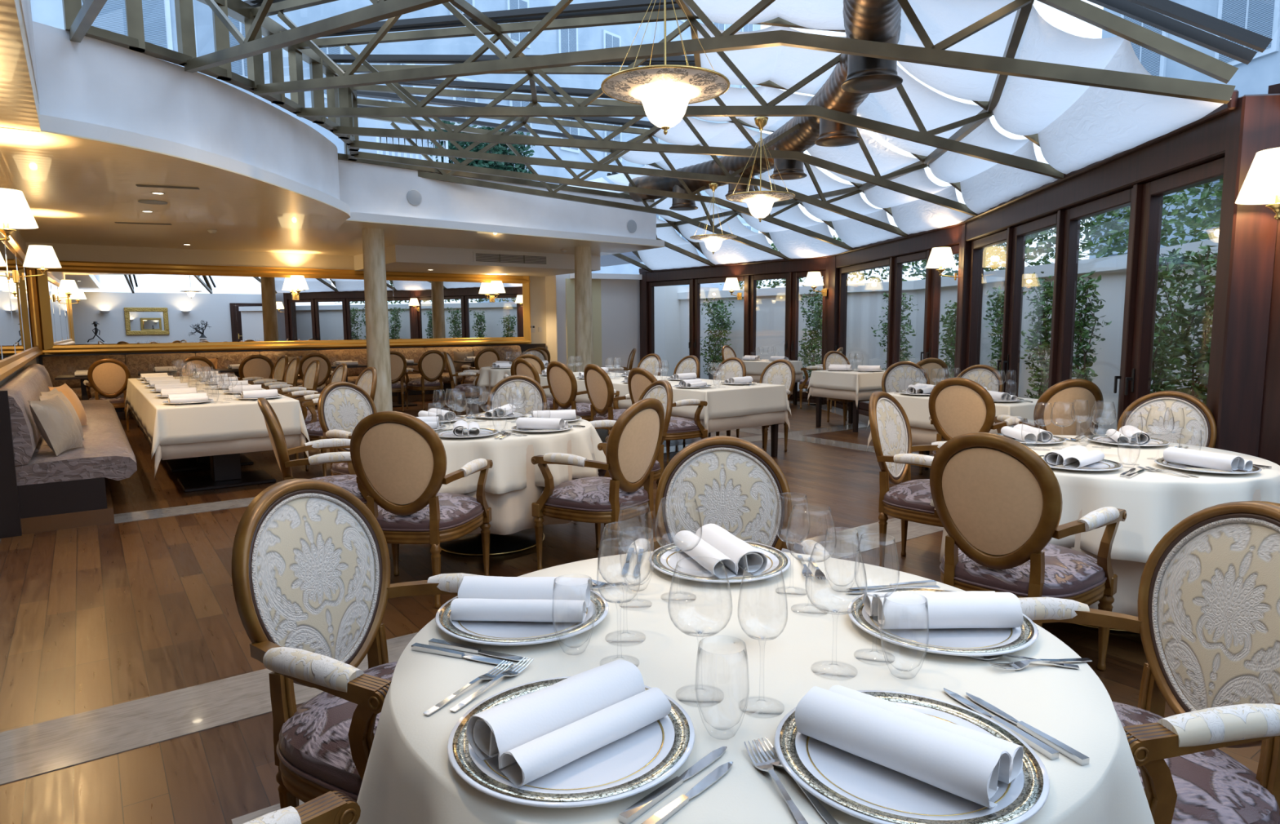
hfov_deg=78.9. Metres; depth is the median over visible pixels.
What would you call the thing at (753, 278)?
window
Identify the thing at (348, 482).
armchair
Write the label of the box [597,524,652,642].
wine glass
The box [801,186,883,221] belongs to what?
sail
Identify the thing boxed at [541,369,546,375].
rolled napkin
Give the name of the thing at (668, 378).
charger plate
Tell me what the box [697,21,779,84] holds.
sail
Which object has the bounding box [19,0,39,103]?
beam
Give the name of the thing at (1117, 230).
foliage
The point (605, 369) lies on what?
rolled napkin
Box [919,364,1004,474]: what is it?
armchair
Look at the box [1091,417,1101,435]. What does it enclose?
planter
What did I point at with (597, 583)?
fork
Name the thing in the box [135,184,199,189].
ceiling vent
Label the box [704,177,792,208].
sail
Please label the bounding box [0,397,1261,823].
floor
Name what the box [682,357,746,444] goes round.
armchair
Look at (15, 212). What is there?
wall lamp
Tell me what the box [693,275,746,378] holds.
window
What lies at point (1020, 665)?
fork
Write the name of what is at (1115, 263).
trim
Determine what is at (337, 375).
cushion
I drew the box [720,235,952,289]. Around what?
hedge
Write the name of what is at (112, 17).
blind
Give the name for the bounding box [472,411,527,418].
charger plate
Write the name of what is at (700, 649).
water tumbler
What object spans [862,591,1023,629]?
rolled napkin
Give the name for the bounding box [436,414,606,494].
tablecloth
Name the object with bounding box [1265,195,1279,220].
candle
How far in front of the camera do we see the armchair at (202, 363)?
10.84 m
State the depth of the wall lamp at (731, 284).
14.62 m
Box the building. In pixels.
[1088,0,1279,258]
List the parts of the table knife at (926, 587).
blade, handle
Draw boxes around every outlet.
[669,184,697,210]
[724,169,754,196]
[769,147,807,180]
[814,106,861,146]
[840,33,902,93]
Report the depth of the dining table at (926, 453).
7.38 m
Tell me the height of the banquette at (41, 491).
0.990 m
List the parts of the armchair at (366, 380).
leg, arm, seat rail, seat, leg, frame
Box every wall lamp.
[0,187,38,240]
[15,244,61,283]
[287,275,308,300]
[488,280,505,302]
[722,277,742,300]
[804,271,826,297]
[925,247,957,280]
[1235,146,1279,220]
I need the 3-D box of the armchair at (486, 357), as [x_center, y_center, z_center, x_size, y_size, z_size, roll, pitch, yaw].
[-2.806,-0.640,13.833,0.637,1.000,0.684,-5,8,-35]
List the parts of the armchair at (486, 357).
arm, seat, frame, panel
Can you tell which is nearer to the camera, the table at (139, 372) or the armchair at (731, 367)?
the armchair at (731, 367)
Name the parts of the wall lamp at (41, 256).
arm, lamp shade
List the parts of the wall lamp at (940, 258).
lamp shade, arm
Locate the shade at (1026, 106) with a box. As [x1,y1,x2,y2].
[992,3,1124,135]
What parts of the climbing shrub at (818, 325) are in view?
stem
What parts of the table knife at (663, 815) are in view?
handle, blade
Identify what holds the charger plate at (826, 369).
on the tablecloth at (851, 380)
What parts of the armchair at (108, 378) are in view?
leg, seat, panel, frame, seat rail, leg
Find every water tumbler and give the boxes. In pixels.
[551,573,595,655]
[619,529,654,591]
[694,640,749,740]
[823,527,859,592]
[880,593,928,679]
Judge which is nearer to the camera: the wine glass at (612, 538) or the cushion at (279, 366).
the wine glass at (612, 538)
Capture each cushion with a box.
[27,395,84,456]
[38,391,83,439]
[40,387,58,395]
[42,355,125,388]
[48,383,87,425]
[124,353,195,378]
[195,351,259,377]
[208,358,217,368]
[255,497,375,661]
[258,350,319,378]
[274,359,284,390]
[276,355,302,375]
[286,360,296,393]
[305,364,315,389]
[318,349,367,377]
[324,388,370,448]
[332,368,342,382]
[358,372,372,395]
[369,422,429,505]
[390,347,425,373]
[424,346,474,373]
[447,355,454,382]
[453,351,474,371]
[471,345,521,363]
[493,381,541,414]
[526,351,544,360]
[640,357,657,375]
[644,386,666,416]
[668,450,777,546]
[676,359,696,373]
[716,361,742,381]
[724,347,734,359]
[763,364,791,390]
[826,354,846,370]
[876,400,906,475]
[886,366,924,392]
[951,447,1038,555]
[963,369,997,391]
[1127,400,1205,446]
[1157,522,1279,711]
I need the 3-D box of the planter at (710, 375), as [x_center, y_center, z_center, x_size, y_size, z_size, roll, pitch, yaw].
[1.707,-0.750,17.348,0.410,0.340,0.410,-1,6,-4]
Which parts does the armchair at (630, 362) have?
frame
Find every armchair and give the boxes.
[83,358,139,431]
[177,355,215,377]
[229,355,274,382]
[231,479,482,809]
[238,355,288,395]
[243,791,360,823]
[248,356,300,399]
[257,398,377,506]
[261,360,319,410]
[283,363,346,459]
[297,353,333,397]
[302,367,377,476]
[317,382,377,475]
[350,411,493,608]
[390,351,408,412]
[404,350,445,410]
[444,351,487,415]
[459,348,500,405]
[487,375,546,414]
[503,354,545,378]
[513,358,558,410]
[521,348,546,360]
[531,398,664,570]
[535,346,550,363]
[546,361,597,422]
[583,364,631,435]
[590,380,672,537]
[603,348,635,371]
[626,435,831,558]
[627,368,707,463]
[636,353,662,376]
[673,355,699,377]
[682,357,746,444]
[721,345,736,361]
[726,359,795,452]
[799,347,843,408]
[822,351,869,426]
[868,391,946,568]
[881,361,929,453]
[916,358,948,385]
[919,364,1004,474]
[928,377,1027,457]
[929,432,1126,671]
[994,378,1103,435]
[1017,501,1279,823]
[1116,391,1217,448]
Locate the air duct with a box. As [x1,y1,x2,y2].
[628,0,902,210]
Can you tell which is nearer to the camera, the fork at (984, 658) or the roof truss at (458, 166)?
the fork at (984, 658)
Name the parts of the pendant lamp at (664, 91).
rod, lamp shade, dish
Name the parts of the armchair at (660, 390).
arm, leg, seat, arm, frame moulding, frame, seat rail, leg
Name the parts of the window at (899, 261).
handle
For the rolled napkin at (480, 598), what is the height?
0.069 m
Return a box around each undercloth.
[126,404,308,478]
[459,436,593,535]
[478,371,506,403]
[558,402,791,435]
[746,373,803,383]
[807,386,882,408]
[867,426,937,446]
[939,489,1261,617]
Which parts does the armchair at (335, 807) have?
arm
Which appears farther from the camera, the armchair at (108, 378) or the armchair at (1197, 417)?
the armchair at (108, 378)
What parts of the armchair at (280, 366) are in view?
frame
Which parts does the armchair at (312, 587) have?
leg, frame, frame moulding, seat rail, arm, seat, leg, arm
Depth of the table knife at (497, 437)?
4.46 m
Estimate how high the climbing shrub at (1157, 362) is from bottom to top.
2.044 m
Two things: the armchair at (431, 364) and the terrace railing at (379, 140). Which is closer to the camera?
the armchair at (431, 364)
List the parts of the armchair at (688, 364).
frame moulding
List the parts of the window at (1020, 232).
handle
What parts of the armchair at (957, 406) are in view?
leg, panel, frame, arm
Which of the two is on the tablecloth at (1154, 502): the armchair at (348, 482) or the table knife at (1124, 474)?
the table knife at (1124, 474)
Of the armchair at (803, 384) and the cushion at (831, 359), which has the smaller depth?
the cushion at (831, 359)
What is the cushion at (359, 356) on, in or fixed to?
on the banquette at (55, 366)
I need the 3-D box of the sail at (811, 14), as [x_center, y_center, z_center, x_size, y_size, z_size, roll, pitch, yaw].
[1.254,-3.064,5.521,0.790,0.166,1.735,2,7,19]
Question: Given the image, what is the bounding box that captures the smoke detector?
[207,229,217,233]
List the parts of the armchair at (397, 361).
panel, frame, seat, seat rail, leg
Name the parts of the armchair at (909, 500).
leg, frame, frame moulding, arm, leg, seat, seat rail, arm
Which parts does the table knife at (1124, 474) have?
handle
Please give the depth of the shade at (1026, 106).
4.96 m
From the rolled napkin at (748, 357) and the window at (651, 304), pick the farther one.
the window at (651, 304)
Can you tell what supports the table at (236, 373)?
on the floor
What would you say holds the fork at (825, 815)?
on the tablecloth at (410, 778)
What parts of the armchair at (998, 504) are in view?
arm, leg, panel, frame, seat rail, seat, leg, arm, leg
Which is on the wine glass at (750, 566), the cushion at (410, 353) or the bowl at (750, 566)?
the bowl at (750, 566)
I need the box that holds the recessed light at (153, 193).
[151,191,164,194]
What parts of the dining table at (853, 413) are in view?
leg, leg, leg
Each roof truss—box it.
[62,0,106,42]
[174,0,453,72]
[244,0,1238,103]
[288,8,1071,181]
[325,64,980,217]
[343,116,792,261]
[346,84,910,238]
[354,97,855,252]
[612,250,653,272]
[656,218,715,267]
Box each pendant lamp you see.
[600,0,729,134]
[689,182,737,254]
[725,116,795,222]
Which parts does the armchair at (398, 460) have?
leg, leg, panel, frame, seat, seat rail, leg, arm, leg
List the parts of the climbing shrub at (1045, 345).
stem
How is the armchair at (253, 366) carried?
on the floor
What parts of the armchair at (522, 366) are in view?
panel, frame, seat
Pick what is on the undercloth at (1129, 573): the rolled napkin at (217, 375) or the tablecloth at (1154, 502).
the tablecloth at (1154, 502)
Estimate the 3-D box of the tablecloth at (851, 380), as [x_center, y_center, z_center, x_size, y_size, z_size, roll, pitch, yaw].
[2.856,-0.402,10.371,0.875,0.290,0.876,-5,8,-33]
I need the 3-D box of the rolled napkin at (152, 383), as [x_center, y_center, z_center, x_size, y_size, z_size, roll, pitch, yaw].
[-5.129,-0.315,8.396,0.284,0.069,0.150,-5,8,-35]
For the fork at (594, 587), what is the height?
0.011 m
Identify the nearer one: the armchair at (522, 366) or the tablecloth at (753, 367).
the armchair at (522, 366)
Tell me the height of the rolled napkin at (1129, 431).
0.069 m
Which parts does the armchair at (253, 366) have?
panel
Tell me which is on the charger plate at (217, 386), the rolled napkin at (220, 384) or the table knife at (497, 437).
the rolled napkin at (220, 384)
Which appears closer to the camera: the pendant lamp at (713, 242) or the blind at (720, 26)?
the pendant lamp at (713, 242)
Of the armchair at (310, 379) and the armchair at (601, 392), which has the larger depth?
the armchair at (310, 379)
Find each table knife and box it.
[174,404,204,406]
[411,643,513,666]
[428,638,528,662]
[494,433,506,439]
[499,433,510,439]
[618,746,727,823]
[622,547,634,576]
[633,549,644,577]
[641,762,733,823]
[845,586,940,594]
[846,580,936,590]
[943,688,1059,760]
[965,693,1089,766]
[1069,435,1084,440]
[1074,435,1088,441]
[1120,468,1135,477]
[1125,469,1144,478]
[1253,464,1271,469]
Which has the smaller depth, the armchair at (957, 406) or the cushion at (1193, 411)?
the cushion at (1193, 411)
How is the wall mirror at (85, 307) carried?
attached to the wall at (64, 252)
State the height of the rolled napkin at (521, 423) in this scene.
0.069 m
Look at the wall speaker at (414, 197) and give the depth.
10.24 m
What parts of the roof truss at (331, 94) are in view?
post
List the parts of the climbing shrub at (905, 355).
stem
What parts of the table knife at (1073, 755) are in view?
blade, handle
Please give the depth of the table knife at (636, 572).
2.08 m
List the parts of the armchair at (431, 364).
leg, leg, seat rail, seat, frame, panel, leg, leg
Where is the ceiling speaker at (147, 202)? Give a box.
[137,200,167,204]
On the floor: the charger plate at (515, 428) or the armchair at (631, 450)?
the armchair at (631, 450)
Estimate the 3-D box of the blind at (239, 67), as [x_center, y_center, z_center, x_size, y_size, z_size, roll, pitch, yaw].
[-9.667,-8.863,18.892,0.015,1.300,0.700,5,9,41]
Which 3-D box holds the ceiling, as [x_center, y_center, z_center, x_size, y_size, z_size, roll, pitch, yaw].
[-2.294,-2.040,5.766,13.020,0.210,17.751,-5,8,-35]
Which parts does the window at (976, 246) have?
handle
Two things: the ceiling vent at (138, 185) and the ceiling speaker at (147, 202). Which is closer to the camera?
the ceiling vent at (138, 185)
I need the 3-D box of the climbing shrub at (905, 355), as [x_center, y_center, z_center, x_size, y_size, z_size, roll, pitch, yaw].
[4.441,-1.143,13.606,0.764,1.924,0.680,3,7,25]
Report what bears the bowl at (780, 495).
on the wine glass at (780, 495)
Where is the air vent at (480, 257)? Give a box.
[473,252,548,265]
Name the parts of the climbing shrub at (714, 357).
stem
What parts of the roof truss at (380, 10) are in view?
post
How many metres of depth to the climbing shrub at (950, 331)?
11.74 m
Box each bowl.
[596,537,640,602]
[597,524,652,587]
[617,504,653,554]
[654,498,702,552]
[667,556,732,637]
[737,565,787,640]
[774,495,810,543]
[786,506,836,563]
[804,542,867,614]
[853,536,899,598]
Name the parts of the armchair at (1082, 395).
arm, frame, panel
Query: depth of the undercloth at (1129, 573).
3.22 m
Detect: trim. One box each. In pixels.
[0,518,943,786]
[38,343,546,365]
[39,114,664,246]
[113,422,870,524]
[231,800,304,823]
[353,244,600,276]
[565,278,601,372]
[569,273,642,279]
[677,237,1218,299]
[732,427,933,456]
[789,400,869,423]
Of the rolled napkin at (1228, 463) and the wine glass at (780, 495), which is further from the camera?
the rolled napkin at (1228, 463)
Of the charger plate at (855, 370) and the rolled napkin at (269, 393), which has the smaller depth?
the rolled napkin at (269, 393)
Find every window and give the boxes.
[30,0,197,66]
[648,279,691,355]
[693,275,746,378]
[749,272,788,357]
[790,270,825,399]
[835,257,889,411]
[891,250,927,364]
[925,244,959,359]
[965,229,1007,372]
[1002,212,1057,397]
[1055,187,1133,426]
[1124,155,1225,405]
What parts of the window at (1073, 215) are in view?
handle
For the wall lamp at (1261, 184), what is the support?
attached to the wall at (1269, 439)
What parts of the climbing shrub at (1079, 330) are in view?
stem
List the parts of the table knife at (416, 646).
handle, blade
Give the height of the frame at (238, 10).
0.680 m
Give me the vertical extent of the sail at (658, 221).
0.492 m
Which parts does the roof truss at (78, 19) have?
post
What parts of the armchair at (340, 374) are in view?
leg, arm, arm, seat, frame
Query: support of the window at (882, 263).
in the wall at (948, 236)
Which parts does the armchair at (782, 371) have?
leg, leg, frame moulding, frame, leg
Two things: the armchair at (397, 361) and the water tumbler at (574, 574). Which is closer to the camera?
the water tumbler at (574, 574)
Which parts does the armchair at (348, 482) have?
panel, frame, leg, arm, arm, seat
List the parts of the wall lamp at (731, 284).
lamp shade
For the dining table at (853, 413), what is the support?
on the floor
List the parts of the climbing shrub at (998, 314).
stem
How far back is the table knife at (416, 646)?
1.52 m
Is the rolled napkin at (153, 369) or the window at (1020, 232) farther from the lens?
the rolled napkin at (153, 369)
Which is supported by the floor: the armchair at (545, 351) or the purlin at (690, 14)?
the armchair at (545, 351)
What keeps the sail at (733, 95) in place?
attached to the purlin at (690, 14)
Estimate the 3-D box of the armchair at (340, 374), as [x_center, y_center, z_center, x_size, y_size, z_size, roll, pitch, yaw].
[-3.477,-0.011,8.317,0.684,1.000,0.637,-5,8,-35]
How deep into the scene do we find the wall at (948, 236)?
10.88 m
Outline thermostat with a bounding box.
[530,325,535,332]
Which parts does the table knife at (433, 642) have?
handle, blade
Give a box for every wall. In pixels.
[0,228,36,386]
[25,242,546,364]
[32,21,656,239]
[545,275,556,362]
[555,273,639,373]
[639,256,828,404]
[653,285,719,377]
[680,257,1217,435]
[826,223,961,416]
[1257,83,1279,466]
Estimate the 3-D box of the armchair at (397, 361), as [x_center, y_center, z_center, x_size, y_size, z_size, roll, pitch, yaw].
[-4.113,-0.508,12.744,0.637,1.000,0.684,-4,7,-30]
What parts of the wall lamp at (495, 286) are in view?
lamp shade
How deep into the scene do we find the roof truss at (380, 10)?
5.39 m
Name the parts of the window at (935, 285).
handle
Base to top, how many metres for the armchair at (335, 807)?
1.000 m
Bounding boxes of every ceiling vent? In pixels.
[114,222,172,225]
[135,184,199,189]
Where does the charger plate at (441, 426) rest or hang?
on the tablecloth at (508, 473)
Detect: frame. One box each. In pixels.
[84,0,359,160]
[954,89,1279,457]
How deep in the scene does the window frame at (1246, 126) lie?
4.22 m
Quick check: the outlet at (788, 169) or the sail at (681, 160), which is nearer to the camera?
the outlet at (788, 169)
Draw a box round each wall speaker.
[407,189,422,205]
[626,219,636,232]
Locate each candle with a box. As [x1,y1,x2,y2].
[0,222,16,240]
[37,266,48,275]
[936,266,945,275]
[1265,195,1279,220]
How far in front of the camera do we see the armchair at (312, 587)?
1.92 m
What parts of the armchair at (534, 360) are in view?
panel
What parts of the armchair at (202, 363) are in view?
panel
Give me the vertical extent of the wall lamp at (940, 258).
0.408 m
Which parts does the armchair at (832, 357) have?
leg, frame, frame moulding, leg, seat rail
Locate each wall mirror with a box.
[0,227,43,382]
[35,260,531,355]
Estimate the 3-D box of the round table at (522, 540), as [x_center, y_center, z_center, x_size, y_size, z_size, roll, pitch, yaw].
[-0.978,0.469,5.036,1.310,0.748,1.310,-5,8,-35]
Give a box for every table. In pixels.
[54,374,90,400]
[137,371,177,375]
[166,453,275,493]
[215,368,239,377]
[331,364,367,382]
[392,362,417,407]
[440,528,545,556]
[453,360,478,402]
[707,424,778,457]
[792,382,797,405]
[816,396,859,432]
[922,450,929,471]
[1066,622,1135,633]
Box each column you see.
[361,228,392,412]
[574,246,593,372]
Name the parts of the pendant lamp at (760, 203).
lamp shade, rod, dish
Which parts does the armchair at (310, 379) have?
arm, arm, frame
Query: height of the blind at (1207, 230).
2.200 m
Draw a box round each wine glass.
[596,537,640,667]
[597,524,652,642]
[617,504,653,607]
[654,498,702,600]
[667,556,732,702]
[737,565,787,715]
[774,495,810,595]
[786,506,836,613]
[804,542,867,677]
[853,536,899,662]
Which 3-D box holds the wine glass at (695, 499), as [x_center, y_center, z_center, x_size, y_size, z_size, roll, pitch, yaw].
[0.090,0.321,1.822,0.110,0.236,0.110,-3,7,-22]
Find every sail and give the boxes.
[567,177,624,193]
[605,164,660,186]
[620,138,679,164]
[637,243,709,270]
[653,116,732,145]
[654,191,732,221]
[655,153,719,170]
[656,217,667,223]
[656,226,689,245]
[675,215,760,242]
[687,85,765,121]
[688,0,778,24]
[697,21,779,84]
[698,123,769,148]
[698,233,782,265]
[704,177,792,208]
[738,86,813,131]
[741,198,824,232]
[757,163,854,195]
[768,222,848,258]
[769,26,846,94]
[775,0,844,30]
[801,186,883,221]
[806,127,919,183]
[831,209,902,248]
[857,65,983,156]
[862,168,951,208]
[890,185,973,234]
[928,117,1029,182]
[960,140,1057,213]
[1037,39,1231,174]
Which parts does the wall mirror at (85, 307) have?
frame rail, frame rail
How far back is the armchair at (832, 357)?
11.02 m
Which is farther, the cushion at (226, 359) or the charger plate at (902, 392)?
the cushion at (226, 359)
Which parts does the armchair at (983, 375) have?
leg, frame moulding, frame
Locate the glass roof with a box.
[193,0,760,290]
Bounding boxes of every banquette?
[0,364,137,538]
[42,345,521,419]
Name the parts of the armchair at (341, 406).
leg, seat rail, arm, seat, frame moulding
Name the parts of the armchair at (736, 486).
arm, frame moulding, frame, arm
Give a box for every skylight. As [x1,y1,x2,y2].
[244,0,1257,64]
[248,0,1272,52]
[324,3,694,62]
[334,61,695,95]
[356,82,654,126]
[356,94,653,141]
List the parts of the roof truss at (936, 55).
post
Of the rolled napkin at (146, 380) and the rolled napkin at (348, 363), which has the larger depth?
the rolled napkin at (348, 363)
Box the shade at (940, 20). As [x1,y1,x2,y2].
[897,0,1017,101]
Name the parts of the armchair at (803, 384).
leg, seat, arm, leg, frame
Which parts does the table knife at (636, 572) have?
blade, handle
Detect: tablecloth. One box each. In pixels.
[124,376,310,459]
[356,551,1154,823]
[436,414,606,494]
[472,366,546,387]
[538,372,791,427]
[742,359,804,375]
[806,368,885,395]
[866,391,1038,433]
[929,435,1279,563]
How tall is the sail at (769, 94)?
0.160 m
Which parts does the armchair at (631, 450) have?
leg, arm, seat, seat rail, leg, leg, arm, frame, panel, leg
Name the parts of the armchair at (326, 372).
seat, panel, frame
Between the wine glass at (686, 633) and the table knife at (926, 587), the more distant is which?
the table knife at (926, 587)
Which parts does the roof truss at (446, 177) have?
post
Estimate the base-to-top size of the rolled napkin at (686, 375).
0.069 m
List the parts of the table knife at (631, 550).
blade, handle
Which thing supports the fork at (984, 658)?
on the tablecloth at (410, 778)
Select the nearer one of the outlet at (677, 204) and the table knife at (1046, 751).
the table knife at (1046, 751)
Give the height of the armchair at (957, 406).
1.000 m
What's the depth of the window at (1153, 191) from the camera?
5.10 m
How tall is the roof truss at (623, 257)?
1.301 m
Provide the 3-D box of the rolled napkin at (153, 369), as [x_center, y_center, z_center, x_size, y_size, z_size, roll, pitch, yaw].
[-7.173,-0.654,11.735,0.284,0.069,0.150,-6,9,-42]
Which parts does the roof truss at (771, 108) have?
post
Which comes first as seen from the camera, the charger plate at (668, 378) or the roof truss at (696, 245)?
the charger plate at (668, 378)
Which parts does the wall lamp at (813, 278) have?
lamp shade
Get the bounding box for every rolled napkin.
[74,371,88,377]
[140,373,168,379]
[143,375,174,382]
[149,379,180,386]
[152,366,176,371]
[154,382,188,391]
[155,367,177,373]
[160,387,197,396]
[167,392,208,403]
[192,371,218,377]
[199,373,227,380]
[206,377,238,383]
[217,380,248,387]
[226,364,239,368]
[228,384,262,392]
[231,364,239,369]
[240,389,278,398]
[333,360,352,365]
[338,361,358,365]
[405,360,413,364]
[416,416,439,429]
[417,408,455,421]
[450,576,591,622]
[453,420,479,436]
[463,356,475,360]
[466,659,671,787]
[484,404,515,417]
[492,360,511,364]
[492,362,511,368]
[515,417,568,430]
[531,409,576,419]
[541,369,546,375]
[578,372,584,378]
[600,367,608,372]
[622,369,647,375]
[670,373,697,379]
[673,524,767,578]
[678,378,706,386]
[724,376,752,383]
[742,355,759,359]
[770,356,788,360]
[795,685,1023,808]
[828,364,851,369]
[857,365,880,370]
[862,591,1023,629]
[906,385,933,394]
[907,383,935,387]
[986,390,1017,400]
[1000,424,1053,443]
[1043,445,1104,469]
[1106,425,1151,444]
[1163,447,1253,472]
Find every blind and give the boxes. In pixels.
[92,0,167,48]
[227,15,248,75]
[320,46,340,93]
[390,63,413,103]
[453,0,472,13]
[455,78,475,127]
[510,0,528,41]
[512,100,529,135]
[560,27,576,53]
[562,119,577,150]
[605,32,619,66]
[606,124,620,159]
[714,22,724,30]
[743,23,752,31]
[1111,205,1129,247]
[1124,4,1162,75]
[1205,179,1221,238]
[1218,0,1274,62]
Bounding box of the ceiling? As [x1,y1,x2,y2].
[0,0,664,256]
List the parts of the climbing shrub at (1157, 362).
stem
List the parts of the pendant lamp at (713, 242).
rod, dish, lamp shade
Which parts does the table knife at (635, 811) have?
handle, blade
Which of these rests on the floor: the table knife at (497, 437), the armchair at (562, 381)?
the armchair at (562, 381)
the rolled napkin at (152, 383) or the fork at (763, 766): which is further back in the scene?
the rolled napkin at (152, 383)
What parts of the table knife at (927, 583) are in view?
blade, handle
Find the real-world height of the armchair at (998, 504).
1.000 m
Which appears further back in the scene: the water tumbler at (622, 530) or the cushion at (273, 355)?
the cushion at (273, 355)
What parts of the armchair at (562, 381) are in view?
leg, panel, frame, leg, seat, arm, seat rail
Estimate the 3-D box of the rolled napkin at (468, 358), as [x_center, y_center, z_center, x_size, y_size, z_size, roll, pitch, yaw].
[-3.147,-1.006,14.594,0.284,0.069,0.150,-6,9,-42]
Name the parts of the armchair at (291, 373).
arm, arm, frame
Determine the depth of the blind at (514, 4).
25.00 m
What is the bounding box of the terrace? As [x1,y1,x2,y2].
[600,251,642,266]
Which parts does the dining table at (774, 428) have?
leg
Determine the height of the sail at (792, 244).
0.444 m
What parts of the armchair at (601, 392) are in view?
leg, panel, frame, seat, leg, arm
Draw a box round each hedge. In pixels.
[426,120,534,180]
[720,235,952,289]
[1162,178,1222,243]
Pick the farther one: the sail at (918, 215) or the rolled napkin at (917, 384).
the sail at (918, 215)
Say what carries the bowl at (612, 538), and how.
on the wine glass at (612, 538)
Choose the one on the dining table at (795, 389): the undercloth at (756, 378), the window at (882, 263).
the undercloth at (756, 378)
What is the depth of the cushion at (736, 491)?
2.71 m
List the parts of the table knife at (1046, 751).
blade, handle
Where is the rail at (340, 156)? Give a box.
[337,153,654,202]
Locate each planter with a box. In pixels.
[707,370,715,379]
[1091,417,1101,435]
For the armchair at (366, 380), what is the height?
1.000 m
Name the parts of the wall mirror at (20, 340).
frame rail, mirror panel, frame rail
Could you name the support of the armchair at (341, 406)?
on the floor
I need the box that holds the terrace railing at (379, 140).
[375,136,448,163]
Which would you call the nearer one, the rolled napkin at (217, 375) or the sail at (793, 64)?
the sail at (793, 64)
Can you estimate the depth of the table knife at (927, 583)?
1.89 m
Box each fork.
[423,660,512,715]
[449,657,533,712]
[501,431,527,435]
[590,579,622,586]
[590,583,613,589]
[743,740,808,823]
[753,737,838,823]
[797,555,813,577]
[808,557,827,580]
[970,654,1079,669]
[986,657,1092,670]
[1137,466,1190,477]
[1145,466,1199,477]
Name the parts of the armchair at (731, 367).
frame moulding, frame, leg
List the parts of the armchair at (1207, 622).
arm, leg, seat, arm, frame, frame moulding, leg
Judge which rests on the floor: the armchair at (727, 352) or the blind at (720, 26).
the armchair at (727, 352)
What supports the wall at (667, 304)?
on the ground
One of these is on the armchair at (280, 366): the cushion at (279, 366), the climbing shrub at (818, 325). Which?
the cushion at (279, 366)
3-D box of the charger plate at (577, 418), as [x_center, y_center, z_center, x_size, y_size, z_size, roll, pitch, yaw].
[-0.577,0.051,5.201,0.376,0.022,0.376,0,6,5]
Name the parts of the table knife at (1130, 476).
handle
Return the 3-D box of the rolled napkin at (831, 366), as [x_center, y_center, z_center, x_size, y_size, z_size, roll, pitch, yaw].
[2.695,-0.605,10.469,0.284,0.069,0.150,3,7,24]
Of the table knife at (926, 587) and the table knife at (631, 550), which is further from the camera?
the table knife at (631, 550)
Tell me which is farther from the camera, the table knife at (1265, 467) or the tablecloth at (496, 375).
the tablecloth at (496, 375)
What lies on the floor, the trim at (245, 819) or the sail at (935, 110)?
the trim at (245, 819)
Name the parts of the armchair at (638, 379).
panel, frame, leg, seat rail, seat, arm, leg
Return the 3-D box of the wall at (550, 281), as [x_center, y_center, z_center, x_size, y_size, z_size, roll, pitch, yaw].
[-1.898,-1.823,16.665,0.120,2.700,0.639,-5,8,-35]
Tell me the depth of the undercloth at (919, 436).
6.66 m
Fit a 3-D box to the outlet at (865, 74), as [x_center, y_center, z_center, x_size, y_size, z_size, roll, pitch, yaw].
[1.664,-2.542,5.573,0.430,0.385,0.430,-5,8,-35]
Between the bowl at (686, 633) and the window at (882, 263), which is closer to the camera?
the bowl at (686, 633)
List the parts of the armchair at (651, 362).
frame moulding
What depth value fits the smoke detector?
10.32 m
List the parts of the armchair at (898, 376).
frame moulding, frame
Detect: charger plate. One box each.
[162,399,213,404]
[213,386,228,389]
[223,391,241,394]
[235,395,282,399]
[433,424,446,430]
[435,428,498,438]
[435,590,608,646]
[439,415,465,422]
[447,676,695,808]
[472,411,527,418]
[511,424,573,432]
[528,416,582,422]
[648,541,791,582]
[666,377,699,381]
[674,385,711,388]
[720,382,756,385]
[773,690,1049,823]
[826,368,854,371]
[847,587,1038,657]
[854,369,884,372]
[898,391,930,395]
[993,398,1023,402]
[995,433,1066,444]
[1039,455,1123,471]
[1085,435,1170,446]
[1154,457,1262,474]
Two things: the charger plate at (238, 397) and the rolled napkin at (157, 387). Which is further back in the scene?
the rolled napkin at (157, 387)
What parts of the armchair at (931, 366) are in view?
panel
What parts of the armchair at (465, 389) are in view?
frame, leg, leg, arm, seat, seat rail, leg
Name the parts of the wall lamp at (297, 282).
lamp shade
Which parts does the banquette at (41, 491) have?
panel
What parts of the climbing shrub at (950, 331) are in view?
stem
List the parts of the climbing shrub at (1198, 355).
stem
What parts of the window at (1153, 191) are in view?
handle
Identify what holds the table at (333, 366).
on the floor
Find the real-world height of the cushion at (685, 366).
0.448 m
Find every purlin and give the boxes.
[449,0,537,135]
[611,0,701,153]
[656,0,1034,227]
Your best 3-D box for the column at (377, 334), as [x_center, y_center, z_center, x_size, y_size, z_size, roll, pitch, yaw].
[-3.579,-1.119,10.599,0.375,2.690,0.375,-5,8,-35]
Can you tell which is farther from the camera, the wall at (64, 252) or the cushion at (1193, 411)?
the wall at (64, 252)
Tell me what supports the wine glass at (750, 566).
on the tablecloth at (410, 778)
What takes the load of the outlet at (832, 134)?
attached to the air duct
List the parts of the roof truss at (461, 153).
post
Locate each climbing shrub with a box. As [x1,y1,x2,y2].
[700,297,734,379]
[797,289,822,391]
[871,292,918,369]
[938,300,956,378]
[982,285,1004,374]
[1020,271,1053,399]
[1071,271,1111,435]
[1150,248,1195,393]
[1153,239,1217,405]
[1204,300,1213,383]

